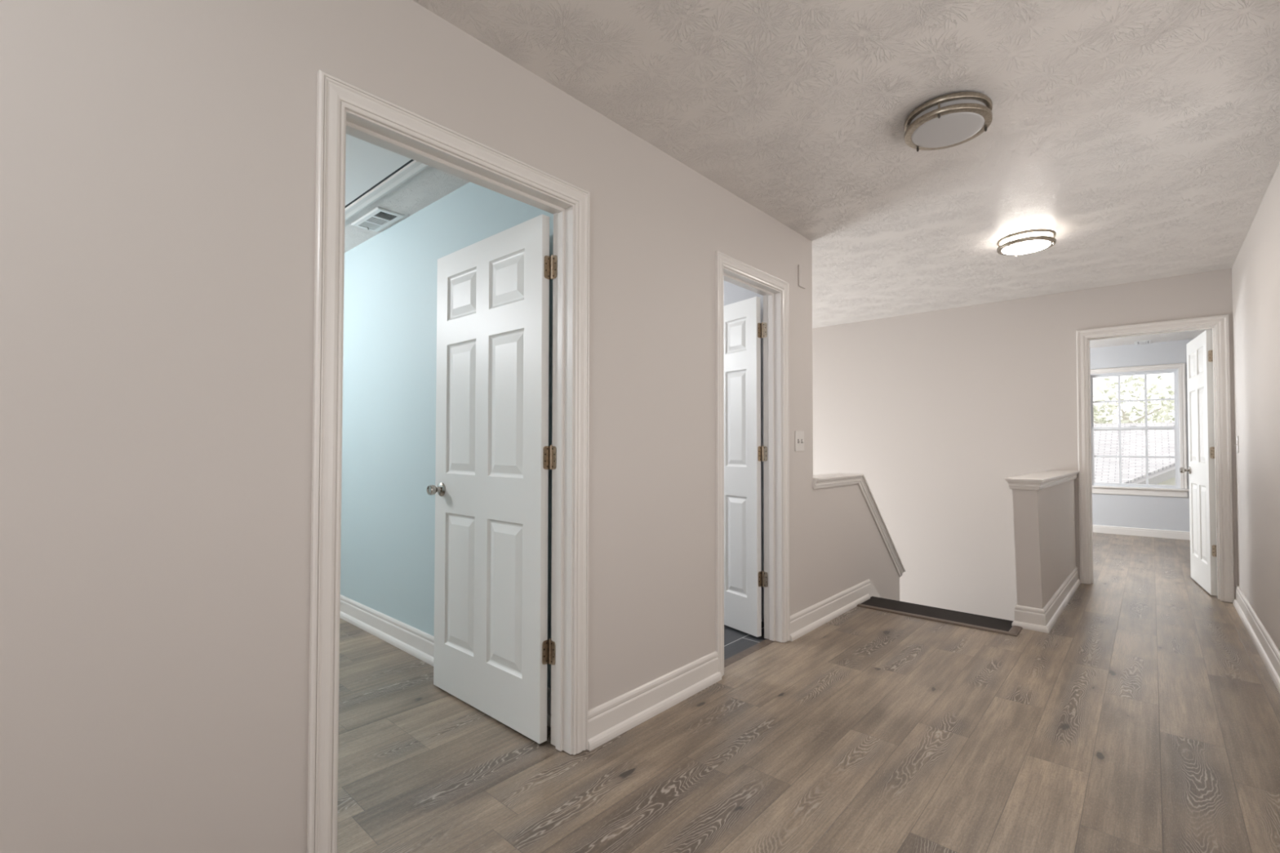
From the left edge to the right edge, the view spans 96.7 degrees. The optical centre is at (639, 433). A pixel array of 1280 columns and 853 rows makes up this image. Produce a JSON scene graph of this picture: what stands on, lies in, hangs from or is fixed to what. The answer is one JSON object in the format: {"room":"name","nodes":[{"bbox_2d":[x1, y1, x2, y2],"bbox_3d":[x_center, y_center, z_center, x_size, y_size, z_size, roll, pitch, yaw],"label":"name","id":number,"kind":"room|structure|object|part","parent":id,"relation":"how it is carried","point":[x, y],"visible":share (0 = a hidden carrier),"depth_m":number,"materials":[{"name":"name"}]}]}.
{"room":"upstairs hallway","nodes":[
{"label":"upstairs hallway","id":0,"kind":"room"},
{"bbox_2d":[340,182,553,688],"bbox_3d":[-1.367,-0.017,3.345,3.085,2.440,0.115,-1,-2,42],"label":"wall","id":1,"kind":"structure","parent":0,"point":[388,545],"depth_m":3.29,"materials":[{"name":"blue paint"}]},
{"bbox_2d":[339,594,551,727],"bbox_3d":[-1.417,1.134,3.268,3.085,0.134,0.030,-1,-2,42],"label":"baseboard","id":2,"kind":"structure","parent":1,"relation":"attached to","point":[420,644],"depth_m":3.26,"materials":[{"name":"white paint"}]},
{"bbox_2d":[0,0,899,852],"bbox_3d":[-0.371,1.332,2.026,0.125,5.190,7.560,-1,-2,42],"label":"wall","id":3,"kind":"structure","parent":0,"point":[157,157],"depth_m":1.32,"materials":[{"name":"grey paint"}]},
{"bbox_2d":[306,70,590,852],"bbox_3d":[-0.562,0.115,1.845,0.151,2.109,0.970,-1,-2,42],"label":"door frame","id":4,"kind":"structure","parent":3,"relation":"attached to","point":[344,108],"depth_m":1.69,"materials":[{"name":"white paint"}]},
{"bbox_2d":[426,213,557,743],"bbox_3d":[-0.646,0.168,2.431,0.846,2.010,0.162,-1,-2,42],"label":"door","id":5,"kind":"structure","parent":3,"relation":"in","point":[493,651],"depth_m":2.37,"materials":[{"name":"white paint"}]},
{"bbox_3d":[-0.910,0.259,2.666,0.066,0.066,0.162,-1,-2,42],"label":"knob","id":6,"kind":"part","parent":5,"relation":"part of","materials":[{"name":"silver metal"}]},
{"bbox_2d":[587,650,721,751],"bbox_3d":[0.097,1.120,2.451,0.030,0.134,0.873,-1,-2,42],"label":"baseboard","id":7,"kind":"structure","parent":3,"relation":"attached to","point":[612,718],"depth_m":2.38,"materials":[{"name":"white paint"}]},
{"bbox_2d":[723,296,768,636],"bbox_3d":[0.549,0.194,3.602,0.162,2.010,0.640,1,-1,-35],"label":"door","id":8,"kind":"structure","parent":3,"relation":"in","point":[743,328],"depth_m":3.46,"materials":[{"name":"white paint"}]},
{"bbox_2d":[724,638,774,667],"bbox_3d":[0.564,1.340,3.097,0.055,0.281,0.643,-1,-2,42],"label":"trim","id":9,"kind":"structure","parent":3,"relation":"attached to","point":[766,642],"depth_m":3.12,"materials":[{"name":"brown wood"}]},
{"bbox_2d":[715,250,790,676],"bbox_3d":[0.577,0.145,3.112,0.151,2.105,0.759,-1,-2,42],"label":"door frame","id":10,"kind":"structure","parent":3,"relation":"attached to","point":[775,291],"depth_m":3.30,"materials":[{"name":"white paint"}]},
{"bbox_2d":[795,431,804,451],"bbox_3d":[0.980,0.046,3.460,0.020,0.124,0.116,-1,-2,42],"label":"light switch","id":11,"kind":"object","parent":3,"relation":"attached to","point":[799,435],"visible":1,"depth_m":3.46,"materials":[{"name":"grey plastic"}]},
{"bbox_2d":[790,578,881,641],"bbox_3d":[1.540,1.555,4.048,0.030,0.934,1.991,-1,-2,42],"label":"baseboard","id":12,"kind":"structure","parent":3,"relation":"attached to","point":[802,622],"depth_m":3.72,"materials":[{"name":"white paint"}]},
{"bbox_2d":[813,473,905,577],"bbox_3d":[1.619,0.746,4.258,0.187,0.900,1.685,-1,-2,42],"label":"trim","id":13,"kind":"structure","parent":3,"relation":"attached to","point":[821,481],"depth_m":4.24,"materials":[{"name":"white paint"}]},
{"bbox_2d":[857,603,1022,636],"bbox_3d":[1.957,1.212,3.791,0.969,0.010,0.206,-1,-2,42],"label":"trim","id":14,"kind":"structure","parent":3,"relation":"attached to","point":[1015,630],"depth_m":3.63,"materials":[{"name":"brown wood"}]},
{"bbox_2d":[723,280,764,622],"bbox_3d":[-0.584,-0.006,3.842,2.585,2.440,1.672,-1,-2,42],"label":"wall","id":15,"kind":"structure","parent":0,"point":[732,293],"depth_m":3.71,"materials":[{"name":"grey paint"}]},
{"bbox_2d":[337,532,1279,852],"bbox_3d":[1.334,1.358,3.849,12.440,0.280,5.736,1,-2,-40],"label":"floor","id":16,"kind":"structure","parent":0,"point":[1146,718],"depth_m":2.13,"materials":[{"name":"grey wood"}]},
{"bbox_2d":[860,595,1013,631],"bbox_3d":[1.683,2.534,5.211,3.251,2.582,1.872,-1,-2,42],"label":"staircase","id":17,"kind":"structure","parent":16,"relation":"attached to","point":[926,611],"depth_m":3.85,"materials":[{"name":"black wood"}]},
{"bbox_2d":[344,0,1279,348],"bbox_3d":[1.048,-1.283,3.876,7.000,0.120,12.352,-1,-2,42],"label":"ceiling","id":18,"kind":"structure","parent":0,"point":[1144,135],"depth_m":2.27,"materials":[{"name":"white paint"}]},
{"bbox_2d":[351,207,404,231],"bbox_3d":[-1.517,-1.223,3.295,0.365,0.030,0.155,-1,-2,42],"label":"ceiling vent","id":19,"kind":"object","parent":18,"relation":"in","point":[378,219],"visible":1,"depth_m":3.28,"materials":[{"name":"white metal"}]},
{"bbox_2d":[344,133,428,221],"bbox_3d":[-1.632,-1.243,2.733,1.500,0.014,0.738,-1,-2,42],"label":"attic hatch","id":20,"kind":"object","parent":18,"relation":"attached to","point":[372,171],"visible":0.12,"depth_m":2.71,"materials":[{"name":"white paint"}]},
{"bbox_3d":[-1.632,-1.248,2.733,1.350,0.003,0.584,-1,-2,42],"label":"panel","id":21,"kind":"part","parent":20,"relation":"part of","materials":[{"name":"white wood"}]},
{"bbox_2d":[904,92,992,151],"bbox_3d":[1.205,-1.214,2.232,0.304,0.083,0.304,0,-1,9],"label":"ceiling light","id":22,"kind":"object","parent":18,"relation":"attached to","point":[954,119],"visible":1,"depth_m":2.17,"materials":[{"name":"silver metal"}]},
{"bbox_2d":[996,228,1056,257],"bbox_3d":[2.403,-1.185,3.541,0.304,0.083,0.304,-1,-2,42],"label":"ceiling light","id":23,"kind":"object","parent":18,"relation":"attached to","point":[1030,241],"visible":1,"depth_m":3.47,"materials":[{"name":"white glass"}]},
{"bbox_2d":[1134,339,1151,344],"bbox_3d":[6.309,-1.131,7.129,0.160,0.030,0.310,-1,-2,42],"label":"ceiling vent","id":24,"kind":"object","parent":18,"relation":"in","point":[1149,341],"visible":1,"depth_m":7.10,"materials":[{"name":"white metal"}]},
{"bbox_2d":[812,268,1238,621],"bbox_3d":[2.314,1.419,6.007,5.764,5.190,0.115,-1,-2,42],"label":"wall","id":25,"kind":"structure","parent":0,"point":[935,410],"depth_m":5.30,"materials":[{"name":"grey paint"}]},
{"bbox_2d":[1075,314,1234,602],"bbox_3d":[4.028,0.178,4.493,0.909,2.109,0.151,-1,-2,42],"label":"door frame","id":26,"kind":"structure","parent":25,"relation":"attached to","point":[1220,324],"depth_m":4.26,"materials":[{"name":"white paint"}]},
{"bbox_2d":[1179,329,1217,595],"bbox_3d":[4.538,0.221,4.598,0.162,2.010,0.784,-1,-1,35],"label":"door","id":27,"kind":"structure","parent":25,"relation":"in","point":[1202,521],"depth_m":4.51,"materials":[{"name":"white paint"}]},
{"bbox_3d":[4.726,0.314,4.859,0.162,0.066,0.066,-1,-1,35],"label":"knob","id":28,"kind":"part","parent":27,"relation":"part of","materials":[{"name":"silver metal"}]},
{"bbox_2d":[1012,479,1075,608],"bbox_3d":[3.002,2.149,4.152,0.154,3.655,1.702,-1,-2,43],"label":"wall","id":29,"kind":"structure","parent":0,"point":[1045,531],"depth_m":3.61,"materials":[{"name":"grey paint"}]},
{"bbox_2d":[1004,470,1079,490],"bbox_3d":[2.992,0.330,4.177,0.202,0.068,1.742,-1,-2,44],"label":"trim","id":30,"kind":"structure","parent":29,"relation":"attached to","point":[1038,481],"depth_m":3.74,"materials":[{"name":"white paint"}]},
{"bbox_2d":[1011,566,1080,633],"bbox_3d":[3.002,1.160,4.154,0.191,0.134,1.732,-1,-2,43],"label":"baseboard","id":31,"kind":"structure","parent":29,"relation":"attached to","point":[1043,620],"depth_m":3.58,"materials":[{"name":"white paint"}]},
{"bbox_2d":[1089,338,1193,531],"bbox_3d":[6.030,0.083,7.596,4.600,2.440,0.115,-1,-2,42],"label":"wall","id":32,"kind":"structure","parent":0,"point":[1148,512],"depth_m":7.21,"materials":[{"name":"grey paint"}]},
{"bbox_2d":[1090,363,1189,497],"bbox_3d":[6.326,-0.037,7.301,1.037,1.639,0.160,-1,-2,42],"label":"window","id":33,"kind":"structure","parent":32,"relation":"in","point":[1180,428],"depth_m":7.18,"materials":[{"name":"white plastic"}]},
{"bbox_3d":[6.350,-0.415,7.335,0.847,0.735,0.030,-1,-2,42],"label":"sash","id":34,"kind":"part","parent":33,"relation":"part of","materials":[{"name":"white plastic"}]},
{"bbox_3d":[6.325,0.294,7.295,0.847,0.765,0.030,-1,-2,42],"label":"sash","id":35,"kind":"part","parent":33,"relation":"part of","materials":[{"name":"white plastic"}]},
{"bbox_3d":[6.293,0.693,7.251,1.037,0.023,0.065,-1,-2,42],"label":"sill","id":36,"kind":"part","parent":33,"relation":"part of","materials":[{"name":"white paint"}]},
{"bbox_2d":[1092,524,1190,540],"bbox_3d":[5.984,1.252,7.523,4.400,0.099,0.015,-1,-2,42],"label":"baseboard","id":37,"kind":"structure","parent":32,"relation":"attached to","point":[1178,535],"depth_m":7.19,"materials":[{"name":"white paint"}]},
{"bbox_2d":[1231,162,1279,651],"bbox_3d":[1.543,0.078,0.950,0.115,2.720,8.479,-1,-2,42],"label":"wall","id":38,"kind":"structure","parent":0,"point":[1255,269],"depth_m":3.19,"materials":[{"name":"grey paint"}]},
{"bbox_2d":[1234,435,1238,453],"bbox_3d":[4.208,0.075,4.015,0.019,0.120,0.070,-1,-2,42],"label":"light switch","id":39,"kind":"object","parent":38,"relation":"attached to","point":[1237,437],"visible":1,"depth_m":4.00,"materials":[{"name":"grey plastic"}]},
{"bbox_2d":[1235,435,1238,453],"bbox_3d":[4.213,0.075,4.011,0.006,0.120,0.070,-1,-2,42],"label":"switch plate","id":40,"kind":"object","parent":39,"relation":"attached to","point":[1237,437],"depth_m":4.00,"materials":[{"name":"grey plastic"}]},
{"bbox_2d":[1232,584,1279,693],"bbox_3d":[1.488,1.091,0.978,0.030,0.134,8.479,-1,-2,42],"label":"baseboard","id":41,"kind":"structure","parent":38,"relation":"attached to","point":[1266,647],"depth_m":3.19,"materials":[{"name":"white paint"}]},
{"label":"outside","id":42,"kind":"structure","parent":0,"visible":0},
{"bbox_3d":[32.185,5.028,38.089,120.000,0.100,80.163,-1,-2,42],"label":"ground","id":43,"kind":"structure","parent":42,"visible":0},
{"bbox_2d":[1093,408,1107,423],"bbox_3d":[21.787,1.637,28.794,3.236,6.262,3.441,-1,-2,42],"label":"tree","id":44,"kind":"object","parent":43,"relation":"on","point":[1101,414],"visible":0.02,"depth_m":28.19,"materials":[{"name":"green plant"}]},
{"bbox_2d":[1093,375,1174,423],"bbox_3d":[21.491,1.053,25.021,4.383,7.272,4.586,-1,-2,42],"label":"tree","id":45,"kind":"object","parent":43,"relation":"on","point":[1166,407],"visible":0.41,"depth_m":24.52,"materials":[{"name":"green plant"}]},
{"bbox_2d":[1093,422,1175,484],"bbox_3d":[14.205,2.107,18.146,18.000,4.856,12.956,-1,-2,42],"label":"house","id":46,"kind":"structure","parent":43,"relation":"on","point":[1161,442],"depth_m":16.21,"materials":[{"name":"white"}]}
]}

